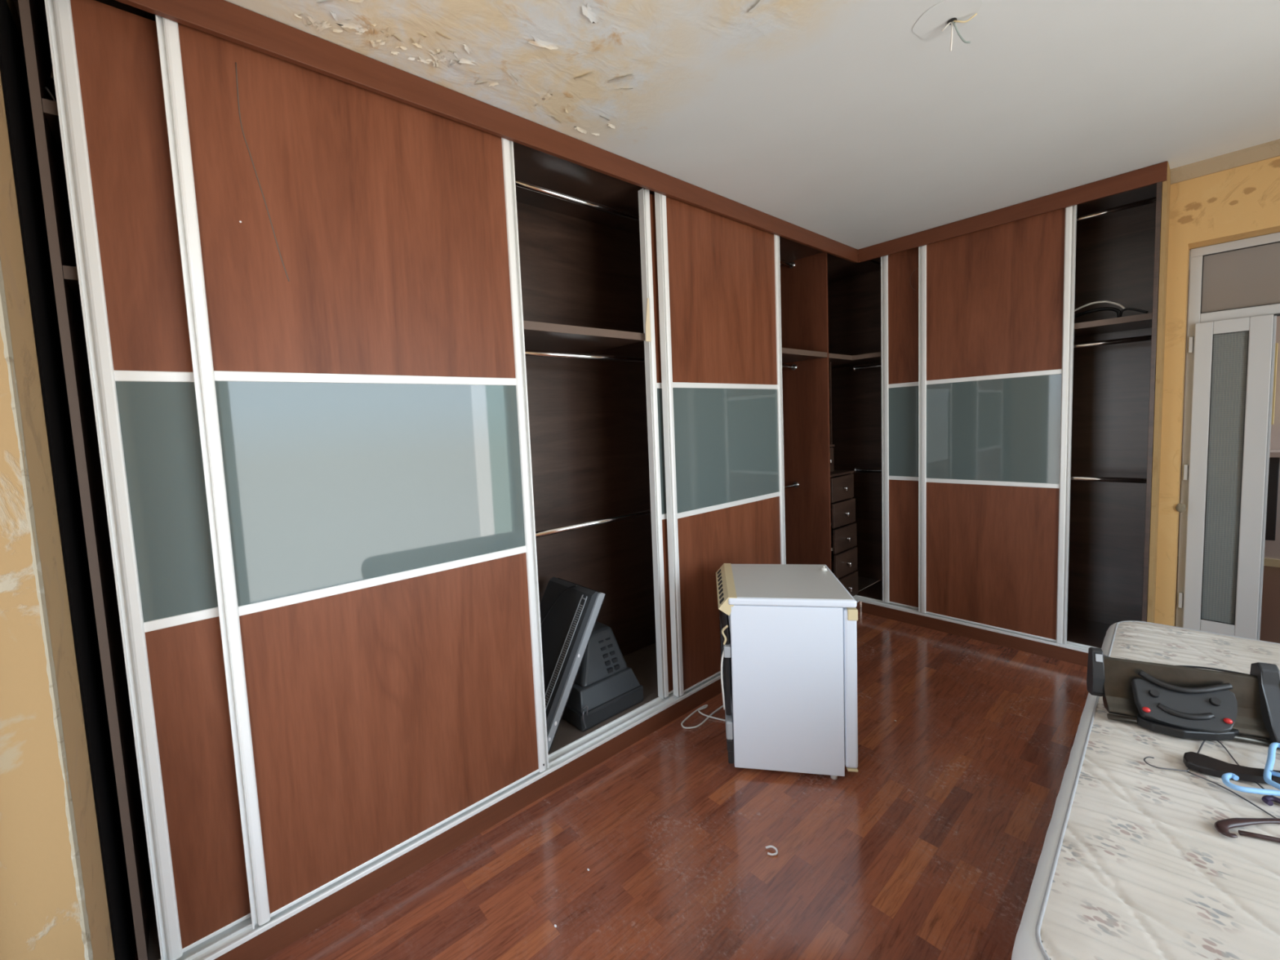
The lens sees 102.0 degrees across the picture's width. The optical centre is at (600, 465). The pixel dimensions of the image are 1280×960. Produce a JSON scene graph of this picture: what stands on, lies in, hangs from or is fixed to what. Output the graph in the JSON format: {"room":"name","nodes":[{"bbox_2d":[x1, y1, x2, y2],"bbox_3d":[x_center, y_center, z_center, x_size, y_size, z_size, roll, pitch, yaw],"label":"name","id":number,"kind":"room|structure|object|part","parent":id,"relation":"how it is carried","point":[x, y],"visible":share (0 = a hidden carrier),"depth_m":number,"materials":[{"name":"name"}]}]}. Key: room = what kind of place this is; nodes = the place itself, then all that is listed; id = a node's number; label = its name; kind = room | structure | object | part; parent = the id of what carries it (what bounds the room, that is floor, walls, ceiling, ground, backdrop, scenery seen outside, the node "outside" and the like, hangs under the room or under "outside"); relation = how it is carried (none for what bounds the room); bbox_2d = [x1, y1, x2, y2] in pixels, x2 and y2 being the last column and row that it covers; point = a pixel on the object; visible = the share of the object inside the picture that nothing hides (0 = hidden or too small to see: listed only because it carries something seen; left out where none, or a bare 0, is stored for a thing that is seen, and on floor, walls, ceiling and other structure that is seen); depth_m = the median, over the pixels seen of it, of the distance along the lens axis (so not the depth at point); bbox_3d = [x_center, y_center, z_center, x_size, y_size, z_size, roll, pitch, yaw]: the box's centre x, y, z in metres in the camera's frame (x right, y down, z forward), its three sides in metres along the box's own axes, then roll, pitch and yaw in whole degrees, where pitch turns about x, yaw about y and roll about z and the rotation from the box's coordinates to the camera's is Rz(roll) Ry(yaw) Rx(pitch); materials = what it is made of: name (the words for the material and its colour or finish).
{"room":"bedroom","nodes":[
{"label":"bedroom","id":0,"kind":"room"},
{"bbox_2d":[0,0,115,959],"bbox_3d":[-0.540,0.197,0.026,0.368,2.800,4.500,-6,6,-39],"label":"wall","id":1,"kind":"structure","parent":0,"point":[12,257],"depth_m":1.17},
{"bbox_2d":[0,311,84,959],"bbox_3d":[-1.290,0.183,0.936,0.368,2.040,0.006,-6,6,-39],"label":"wall","id":2,"kind":"structure","parent":1,"relation":"attached to","point":[40,912],"depth_m":1.05,"materials":[{"name":"yellow paint"}]},
{"bbox_2d":[0,257,93,959],"bbox_3d":[-1.150,0.167,1.053,0.011,2.040,0.018,-3,4,-5],"label":"trim","id":3,"kind":"structure","parent":1,"relation":"attached to","point":[4,322],"depth_m":1.06,"materials":[{"name":"paint"}]},
{"bbox_2d":[13,0,1279,262],"bbox_3d":[1.328,-1.471,1.506,5.400,0.120,4.500,-6,6,-39],"label":"ceiling","id":4,"kind":"structure","parent":0,"point":[834,120],"depth_m":1.94,"materials":[{"name":"paint"}]},
{"bbox_2d":[293,0,764,135],"bbox_3d":[-0.183,-1.337,1.538,1.146,0.007,0.894,-6,6,-39],"label":"peeling paint","id":5,"kind":"object","parent":4,"relation":"attached to","point":[591,15],"visible":1,"depth_m":1.64,"materials":[{"name":"white paint"}]},
{"bbox_2d":[912,0,982,51],"bbox_3d":[1.089,-1.371,1.628,0.176,0.076,0.177,-6,6,-39],"label":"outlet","id":6,"kind":"object","parent":4,"relation":"attached to","point":[945,17],"visible":1,"depth_m":1.63,"materials":[{"name":"paint"}]},
{"bbox_2d":[134,561,1279,959],"bbox_3d":[2.543,1.318,2.616,8.500,0.120,4.500,-6,6,-39],"label":"floor","id":7,"kind":"structure","parent":0,"point":[931,850],"depth_m":1.91,"materials":[{"name":"brown wood"}]},
{"bbox_2d":[0,0,880,959],"bbox_3d":[0.377,-0.079,3.063,4.931,2.798,0.630,-6,6,-39],"label":"wardrobe","id":8,"kind":"object","parent":7,"relation":"on","point":[346,357],"visible":0.95,"depth_m":1.71,"materials":[{"name":"laminate"}]},
{"bbox_2d":[44,112,64,164],"bbox_3d":[-1.105,-0.970,1.872,1.195,0.034,0.477,-6,6,-39],"label":"shelf","id":9,"kind":"object","parent":8,"relation":"attached to","point":[51,119],"depth_m":1.39,"materials":[{"name":"laminate"}]},
{"bbox_2d":[64,279,81,304],"bbox_3d":[-1.085,-0.559,1.904,1.195,0.034,0.477,-6,6,-39],"label":"shelf","id":10,"kind":"object","parent":8,"relation":"attached to","point":[72,285],"depth_m":1.42,"materials":[{"name":"laminate"}]},
{"bbox_3d":[-0.934,-0.765,1.665,1.040,0.948,0.018,-6,6,-39],"label":"panel","id":11,"kind":"part","parent":8,"relation":"part of","materials":[{"name":"brown wood"}]},
{"bbox_3d":[-0.910,-0.282,1.702,1.014,0.029,0.024,-6,6,-39],"label":"cross rail","id":12,"kind":"part","parent":8,"relation":"part of","materials":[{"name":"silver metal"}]},
{"bbox_3d":[-0.878,0.404,1.754,1.014,0.029,0.024,-6,6,-39],"label":"cross rail","id":13,"kind":"part","parent":8,"relation":"part of","materials":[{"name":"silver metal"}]},
{"bbox_3d":[-0.856,0.889,1.793,1.040,0.953,0.018,-6,6,-39],"label":"sliding door","id":14,"kind":"part","parent":8,"relation":"part of","materials":[{"name":"brown wood"}]},
{"bbox_3d":[-0.833,1.367,1.830,1.014,0.012,0.022,-6,6,-39],"label":"rail","id":15,"kind":"part","parent":8,"relation":"part of","materials":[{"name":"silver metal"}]},
{"bbox_3d":[-0.751,-0.780,1.756,1.016,0.948,0.018,-6,6,-39],"label":"panel","id":16,"kind":"part","parent":8,"relation":"part of","materials":[{"name":"brown wood"}]},
{"bbox_3d":[-0.728,-0.298,1.792,0.990,0.029,0.024,-6,6,-39],"label":"cross rail","id":17,"kind":"part","parent":8,"relation":"part of","materials":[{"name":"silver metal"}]},
{"bbox_3d":[-0.695,0.388,1.845,0.990,0.029,0.024,-6,6,-39],"label":"cross rail","id":18,"kind":"part","parent":8,"relation":"part of","materials":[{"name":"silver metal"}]},
{"bbox_3d":[-0.673,0.873,1.883,1.016,0.953,0.018,-6,6,-39],"label":"sliding door","id":19,"kind":"part","parent":8,"relation":"part of","materials":[{"name":"brown wood"}]},
{"bbox_3d":[-0.651,1.352,1.920,0.990,0.012,0.022,-6,6,-39],"label":"rail","id":20,"kind":"part","parent":8,"relation":"part of","materials":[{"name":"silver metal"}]},
{"bbox_3d":[0.422,1.220,3.218,4.877,0.018,0.510,-6,6,-39],"label":"panel","id":21,"kind":"part","parent":8,"relation":"part of","materials":[{"name":"laminate"}]},
{"bbox_2d":[539,577,605,753],"bbox_3d":[-0.241,0.950,2.581,0.419,0.682,0.387,-6,6,-39],"label":"television","id":22,"kind":"object","parent":8,"relation":"on","point":[569,611],"visible":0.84,"depth_m":2.50,"materials":[{"name":"grey plastic"}]},
{"bbox_3d":[0.003,-1.339,2.687,1.565,0.047,0.048,-6,6,-39],"label":"hanging rail","id":23,"kind":"part","parent":8,"relation":"part of","materials":[{"name":"silver metal"}]},
{"bbox_2d":[524,328,644,353],"bbox_3d":[-0.266,-0.627,2.562,0.871,0.036,0.503,-6,6,-39],"label":"shelf","id":24,"kind":"object","parent":8,"relation":"attached to","point":[569,340],"depth_m":2.55,"materials":[{"name":"laminate"}]},
{"bbox_3d":[0.039,-0.572,2.746,1.565,0.047,0.048,-6,6,-39],"label":"hanging rail","id":25,"kind":"part","parent":8,"relation":"part of","materials":[{"name":"silver metal"}]},
{"bbox_3d":[0.195,-0.086,3.307,4.900,2.790,0.023,-6,6,-39],"label":"panel","id":26,"kind":"part","parent":8,"relation":"part of","materials":[{"name":"laminate"}]},
{"bbox_3d":[0.080,0.288,2.813,1.565,0.047,0.048,-6,6,-39],"label":"hanging rail","id":27,"kind":"part","parent":8,"relation":"part of","materials":[{"name":"silver metal"}]},
{"bbox_2d":[561,621,643,731],"bbox_3d":[-0.063,1.081,2.757,0.428,0.374,0.440,-6,6,-39],"label":"television","id":28,"kind":"object","parent":8,"relation":"on","point":[604,686],"visible":0.81,"depth_m":2.65,"materials":[{"name":"grey plastic"}]},
{"bbox_3d":[0.639,-0.939,2.957,1.025,0.948,0.018,-6,6,-39],"label":"panel","id":29,"kind":"part","parent":8,"relation":"part of","materials":[{"name":"brown wood"}]},
{"bbox_3d":[0.662,-0.456,2.994,0.999,0.029,0.024,-6,6,-39],"label":"cross rail","id":30,"kind":"part","parent":8,"relation":"part of","materials":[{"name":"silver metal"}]},
{"bbox_3d":[0.694,0.230,3.047,0.999,0.029,0.024,-6,6,-39],"label":"cross rail","id":31,"kind":"part","parent":8,"relation":"part of","materials":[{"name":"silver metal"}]},
{"bbox_3d":[0.717,0.715,3.085,1.025,0.953,0.018,-6,6,-39],"label":"sliding door","id":32,"kind":"part","parent":8,"relation":"part of","materials":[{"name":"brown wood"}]},
{"bbox_3d":[0.820,1.189,3.129,0.994,0.012,0.022,-6,6,-39],"label":"rail","id":33,"kind":"part","parent":8,"relation":"part of","materials":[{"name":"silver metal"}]},
{"bbox_3d":[0.720,-0.943,2.965,1.020,0.948,0.018,-6,6,-39],"label":"panel","id":34,"kind":"part","parent":8,"relation":"part of","materials":[{"name":"brown wood"}]},
{"bbox_3d":[0.743,-0.460,3.001,0.994,0.029,0.024,-6,6,-39],"label":"cross rail","id":35,"kind":"part","parent":8,"relation":"part of","materials":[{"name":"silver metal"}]},
{"bbox_3d":[0.775,0.226,3.054,0.994,0.029,0.024,-6,6,-39],"label":"cross rail","id":36,"kind":"part","parent":8,"relation":"part of","materials":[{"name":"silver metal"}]},
{"bbox_3d":[0.798,0.711,3.092,1.020,0.953,0.018,-6,6,-39],"label":"sliding door","id":37,"kind":"part","parent":8,"relation":"part of","materials":[{"name":"brown wood"}]},
{"bbox_3d":[1.029,-1.494,3.613,1.169,0.047,0.048,-6,6,-39],"label":"hanging rail","id":38,"kind":"part","parent":8,"relation":"part of","materials":[{"name":"silver metal"}]},
{"bbox_3d":[1.065,-0.718,3.672,1.169,0.047,0.048,-6,6,-39],"label":"hanging rail","id":39,"kind":"part","parent":8,"relation":"part of","materials":[{"name":"silver metal"}]},
{"bbox_3d":[1.109,0.201,3.744,1.169,0.047,0.048,-6,6,-39],"label":"hanging rail","id":40,"kind":"part","parent":8,"relation":"part of","materials":[{"name":"silver metal"}]},
{"bbox_2d":[782,353,823,363],"bbox_3d":[1.069,-0.777,3.659,1.168,0.036,0.503,-6,6,-39],"label":"shelf","id":41,"kind":"object","parent":8,"relation":"attached to","point":[786,357],"depth_m":3.81,"materials":[{"name":"laminate"}]},
{"bbox_3d":[1.555,-0.247,4.079,0.018,2.665,0.505,-6,6,-39],"label":"divider panel","id":42,"kind":"part","parent":8,"relation":"part of","materials":[{"name":"laminate"}]},
{"bbox_2d":[828,361,857,596],"bbox_3d":[1.765,0.121,4.225,0.399,1.889,0.559,-6,6,-39],"label":"tower","id":43,"kind":"object","parent":8,"relation":"in","point":[842,506],"visible":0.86,"depth_m":4.08,"materials":[{"name":"laminate"}]},
{"bbox_3d":[1.667,-0.045,4.199,0.204,0.187,0.360,-6,6,-39],"label":"drawer","id":44,"kind":"part","parent":43,"relation":"part of","materials":[{"name":"laminate"}]},
{"bbox_3d":[1.791,0.171,4.200,0.359,0.187,0.360,-6,6,-39],"label":"drawer","id":45,"kind":"part","parent":43,"relation":"part of","materials":[{"name":"laminate"}]},
{"bbox_3d":[1.808,0.368,4.206,0.359,0.187,0.360,-6,6,-39],"label":"drawer","id":46,"kind":"part","parent":43,"relation":"part of","materials":[{"name":"laminate"}]},
{"bbox_3d":[1.823,0.566,4.215,0.359,0.187,0.360,-6,6,-39],"label":"drawer","id":47,"kind":"part","parent":43,"relation":"part of","materials":[{"name":"laminate"}]},
{"bbox_3d":[1.835,0.764,4.227,0.359,0.187,0.360,-6,6,-39],"label":"drawer","id":48,"kind":"part","parent":43,"relation":"part of","materials":[{"name":"laminate"}]},
{"bbox_3d":[1.846,0.962,4.239,0.359,0.187,0.360,-6,6,-39],"label":"drawer","id":49,"kind":"part","parent":43,"relation":"part of","materials":[{"name":"laminate"}]},
{"bbox_2d":[680,563,857,779],"bbox_3d":[0.762,0.935,2.518,0.768,0.827,0.564,-2,5,11],"label":"mini fridge","id":50,"kind":"object","parent":7,"relation":"on","point":[788,632],"depth_m":2.23,"materials":[{"name":"white metal"}]},
{"bbox_3d":[0.600,1.059,2.602,0.478,0.583,0.421,-6,6,-39],"label":"power cord","id":51,"kind":"part","parent":50,"relation":"part of","materials":[{"name":"white plastic"}]},
{"bbox_3d":[0.615,0.917,2.545,0.024,0.370,0.490,-2,5,12],"label":"condenser panel","id":52,"kind":"part","parent":50,"relation":"part of","materials":[{"name":"grey plastic"}]},
{"bbox_2d":[728,564,857,608],"bbox_3d":[0.863,0.559,2.464,0.520,0.033,0.562,-2,5,12],"label":"countertop","id":53,"kind":"structure","parent":50,"relation":"on","point":[739,601],"depth_m":2.19,"materials":[{"name":"white plastic"}]},
{"bbox_3d":[1.111,0.511,2.573,0.032,0.022,0.032,-6,6,-39],"label":"white cap","id":54,"kind":"part","parent":50,"relation":"part of","materials":[{"name":"white plastic"}]},
{"bbox_3d":[1.111,0.926,2.446,0.052,0.698,0.542,-2,5,12],"label":"door","id":55,"kind":"part","parent":50,"relation":"part of","materials":[{"name":"white metal"}]},
{"bbox_2d":[765,844,777,855],"bbox_3d":[0.623,1.398,1.879,0.039,0.014,0.037,-2,4,4],"label":"clip","id":56,"kind":"object","parent":7,"relation":"on","point":[770,846],"visible":1,"depth_m":1.88,"materials":[{"name":"white plastic"}]},
{"bbox_2d":[827,160,1167,666],"bbox_3d":[2.444,-0.228,3.732,0.906,2.798,2.170,-6,6,-39],"label":"wardrobe","id":57,"kind":"object","parent":7,"relation":"on","point":[997,441],"visible":0.89,"depth_m":3.40,"materials":[{"name":"laminate"}]},
{"bbox_2d":[828,356,881,368],"bbox_3d":[2.141,-0.851,3.995,0.879,0.034,1.343,-6,6,-39],"label":"corner shelf","id":58,"kind":"object","parent":57,"relation":"attached to","point":[836,362],"depth_m":4.22,"materials":[{"name":"laminate"}]},
{"bbox_3d":[2.396,-0.790,3.933,0.048,0.047,0.918,-6,6,-39],"label":"hanging rail","id":59,"kind":"part","parent":57,"relation":"part of","materials":[{"name":"silver metal"}]},
{"bbox_3d":[2.436,0.052,3.998,0.048,0.047,0.918,-6,6,-39],"label":"hanging rail","id":60,"kind":"part","parent":57,"relation":"part of","materials":[{"name":"silver metal"}]},
{"bbox_3d":[2.372,-1.067,3.563,0.018,0.948,0.758,-6,6,-39],"label":"panel","id":61,"kind":"part","parent":57,"relation":"part of","materials":[{"name":"brown wood"}]},
{"bbox_3d":[2.394,-0.584,3.600,0.024,0.029,0.732,-6,6,-39],"label":"cross rail","id":62,"kind":"part","parent":57,"relation":"part of","materials":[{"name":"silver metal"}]},
{"bbox_3d":[2.450,0.587,3.691,0.018,0.953,0.758,-6,6,-39],"label":"sliding door","id":63,"kind":"part","parent":57,"relation":"part of","materials":[{"name":"brown wood"}]},
{"bbox_3d":[2.426,0.102,3.653,0.024,0.029,0.732,-6,6,-39],"label":"cross rail","id":64,"kind":"part","parent":57,"relation":"part of","materials":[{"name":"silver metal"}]},
{"bbox_3d":[2.472,1.065,3.728,0.022,0.012,0.732,-6,6,-39],"label":"rail","id":65,"kind":"part","parent":57,"relation":"part of","materials":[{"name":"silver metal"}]},
{"bbox_3d":[2.606,1.077,3.494,0.022,0.012,0.726,-6,6,-39],"label":"rail","id":66,"kind":"part","parent":57,"relation":"part of","materials":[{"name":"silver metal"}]},
{"bbox_3d":[2.583,0.598,3.457,0.018,0.953,0.752,-6,6,-39],"label":"sliding door","id":67,"kind":"part","parent":57,"relation":"part of","materials":[{"name":"brown wood"}]},
{"bbox_3d":[2.559,0.113,3.419,0.024,0.029,0.726,-6,6,-39],"label":"cross rail","id":68,"kind":"part","parent":57,"relation":"part of","materials":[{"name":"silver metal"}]},
{"bbox_3d":[2.527,-0.573,3.366,0.024,0.029,0.726,-6,6,-39],"label":"cross rail","id":69,"kind":"part","parent":57,"relation":"part of","materials":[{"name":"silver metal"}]},
{"bbox_3d":[2.505,-1.055,3.330,0.018,0.948,0.752,-6,6,-39],"label":"panel","id":70,"kind":"part","parent":57,"relation":"part of","materials":[{"name":"brown wood"}]},
{"bbox_3d":[2.987,0.079,3.331,0.048,0.047,0.770,-6,6,-39],"label":"hanging rail","id":71,"kind":"part","parent":57,"relation":"part of","materials":[{"name":"silver metal"}]},
{"bbox_2d":[1074,300,1148,318],"bbox_3d":[2.981,-0.919,3.076,0.067,0.115,0.400,-5,5,-28],"label":"clothes hanger","id":72,"kind":"object","parent":57,"relation":"on","point":[1119,313],"visible":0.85,"depth_m":3.05,"materials":[{"name":"black"}]},
{"bbox_3d":[2.948,-0.749,3.267,0.048,0.047,0.770,-6,6,-39],"label":"hanging rail","id":73,"kind":"part","parent":57,"relation":"part of","materials":[{"name":"silver metal"}]},
{"bbox_2d":[1074,319,1151,337],"bbox_3d":[2.975,-0.854,3.287,0.483,0.034,0.771,-6,6,-39],"label":"shelf","id":74,"kind":"object","parent":57,"relation":"attached to","point":[1104,327],"depth_m":3.10,"materials":[{"name":"laminate"}]},
{"bbox_3d":[2.912,-1.516,3.208,0.048,0.047,0.770,-6,6,-39],"label":"hanging rail","id":75,"kind":"part","parent":57,"relation":"part of","materials":[{"name":"silver metal"}]},
{"bbox_3d":[3.022,-0.139,2.838,0.104,2.704,0.018,-6,6,-39],"label":"panel","id":76,"kind":"part","parent":57,"relation":"part of","materials":[{"name":"laminate"}]},
{"bbox_3d":[1.889,1.182,1.323,2.308,0.412,1.090,-6,6,-39],"label":"bed base","id":77,"kind":"object","parent":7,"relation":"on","visible":0},
{"bbox_2d":[1011,620,1279,959],"bbox_3d":[1.871,0.879,1.296,2.284,0.192,1.004,-7,6,-42],"label":"mattress","id":78,"kind":"object","parent":77,"relation":"on","point":[1134,863],"visible":0.71,"depth_m":1.12,"materials":[{"name":"white fabric"}]},
{"bbox_2d":[1086,647,1279,748],"bbox_3d":[1.742,0.669,1.509,0.446,0.206,0.169,0,5,28],"label":"appliance","id":79,"kind":"object","parent":78,"relation":"on","point":[1180,701],"visible":1,"depth_m":1.50,"materials":[{"name":"black plastic"}]},
{"bbox_3d":[1.646,0.677,1.539,0.024,0.024,0.024,-6,6,-39],"label":"round knob","id":80,"kind":"part","parent":79,"relation":"part of","materials":[{"name":"black plastic"}]},
{"bbox_3d":[1.757,0.675,1.480,0.024,0.024,0.024,-6,6,-39],"label":"round knob","id":81,"kind":"part","parent":79,"relation":"part of","materials":[{"name":"black plastic"}]},
{"bbox_2d":[1143,739,1275,817],"bbox_3d":[1.545,0.795,1.309,0.225,0.004,0.454,-1,5,25],"label":"clothes hanger","id":82,"kind":"object","parent":78,"relation":"on","point":[1204,740],"visible":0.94,"depth_m":1.34,"materials":[{"name":"grey metal"}]},
{"bbox_3d":[1.579,0.795,1.292,0.149,0.003,0.454,-1,5,25],"label":"frame","id":83,"kind":"part","parent":82,"relation":"part of","materials":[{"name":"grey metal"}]},
{"bbox_2d":[1182,751,1279,784],"bbox_3d":[1.791,0.775,1.310,0.504,0.018,0.162,-1,5,24],"label":"clothes hanger","id":84,"kind":"object","parent":78,"relation":"on","point":[1202,763],"visible":0.94,"depth_m":1.32,"materials":[{"name":"black plastic"}]},
{"bbox_2d":[1221,742,1279,795],"bbox_3d":[1.722,0.769,1.254,0.386,0.028,0.210,-4,5,-19],"label":"clothes hanger","id":85,"kind":"object","parent":84,"relation":"on","point":[1268,772],"visible":1,"depth_m":1.27,"materials":[{"name":"blue plastic"}]},
{"bbox_3d":[1.727,0.773,1.226,0.419,0.024,0.078,-2,4,10],"label":"arm","id":86,"kind":"part","parent":85,"relation":"part of","materials":[{"name":"blue plastic"}]},
{"bbox_2d":[1213,817,1279,842],"bbox_3d":[1.583,0.805,1.112,0.420,0.013,0.147,-3,4,-1],"label":"clothes hanger","id":87,"kind":"object","parent":78,"relation":"on","point":[1222,826],"visible":1,"depth_m":1.16,"materials":[{"name":"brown plastic"}]},
{"bbox_2d":[1261,795,1279,805],"bbox_3d":[1.667,0.794,1.168,0.227,0.011,0.035,1,5,36],"label":"clothes hanger","id":88,"kind":"object","parent":78,"relation":"on","point":[1267,799],"visible":1,"depth_m":1.23,"materials":[{"name":"purple plastic"}]},
{"bbox_2d":[1154,155,1279,626],"bbox_3d":[4.000,-0.187,2.237,0.420,2.800,2.149,-6,6,-39],"label":"wall","id":89,"kind":"structure","parent":0,"point":[1242,202],"depth_m":2.81,"materials":[{"name":"paint"}]},
{"bbox_2d":[1146,161,1170,622],"bbox_3d":[3.080,-0.191,2.860,0.208,2.799,0.017,-6,6,-39],"label":"trim","id":90,"kind":"structure","parent":89,"relation":"attached to","point":[1166,184],"depth_m":2.80,"materials":[{"name":"paint"}]},
{"bbox_2d":[1175,503,1186,512],"bbox_3d":[3.234,0.236,2.884,0.020,0.052,0.040,-6,6,-39],"label":"lump","id":91,"kind":"object","parent":89,"relation":"attached to","point":[1180,508],"visible":1,"depth_m":2.88,"materials":[{"name":"paint"}]},
{"bbox_2d":[1169,138,1279,184],"bbox_3d":[3.759,-1.529,1.975,0.055,0.065,2.132,-6,6,-39],"label":"trim","id":92,"kind":"structure","parent":89,"relation":"attached to","point":[1270,149],"depth_m":2.64,"materials":[{"name":"beige paint"}]},
{"bbox_2d":[1175,231,1279,639],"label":"door","id":93,"kind":"structure","parent":89,"relation":"in","point":[1233,310],"depth_m":2.83,"materials":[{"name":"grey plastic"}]},
{"bbox_3d":[3.441,0.081,2.856,0.010,1.604,0.123,-6,6,-39],"label":"reeded pane","id":94,"kind":"part","parent":93,"relation":"part of","materials":[{"name":"clear glass"}]},
{"bbox_3d":[3.756,-0.984,2.373,0.010,0.315,1.304,-6,6,-39],"label":"transom pane","id":95,"kind":"part","parent":93,"relation":"part of","materials":[{"name":"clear glass"}]},
{"bbox_2d":[1177,272,1279,559],"bbox_3d":[6.252,-0.469,4.509,0.090,2.800,2.600,-6,6,-39],"label":"wall","id":96,"kind":"structure","parent":0,"point":[1272,548],"depth_m":4.68,"materials":[{"name":"beige paint"}]},
{"bbox_2d":[1177,549,1279,567],"bbox_3d":[6.301,0.896,4.550,0.015,0.070,2.520,-6,6,-39],"label":"baseboard","id":97,"kind":"structure","parent":96,"relation":"attached to","point":[1267,562],"depth_m":4.73,"materials":[{"name":"wood"}]},
{"bbox_2d":[1265,449,1279,540],"bbox_3d":[5.902,0.259,4.728,0.265,0.790,0.740,-6,6,-39],"label":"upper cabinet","id":98,"kind":"object","parent":96,"relation":"attached to","point":[1274,455],"visible":0.27,"depth_m":4.56,"materials":[{"name":"wood"}]},
{"bbox_2d":[1269,449,1279,457],"bbox_3d":[5.885,-0.110,4.700,0.265,0.050,0.740,-6,6,-39],"label":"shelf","id":99,"kind":"object","parent":98,"relation":"attached to","point":[1273,453],"depth_m":4.51,"materials":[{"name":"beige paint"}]},
{"bbox_2d":[1271,342,1278,424],"bbox_3d":[6.001,-0.729,4.645,0.040,0.720,0.075,-6,6,-39],"label":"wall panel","id":100,"kind":"object","parent":96,"relation":"attached to","point":[1276,344],"visible":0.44,"depth_m":4.61,"materials":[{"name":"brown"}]}
]}

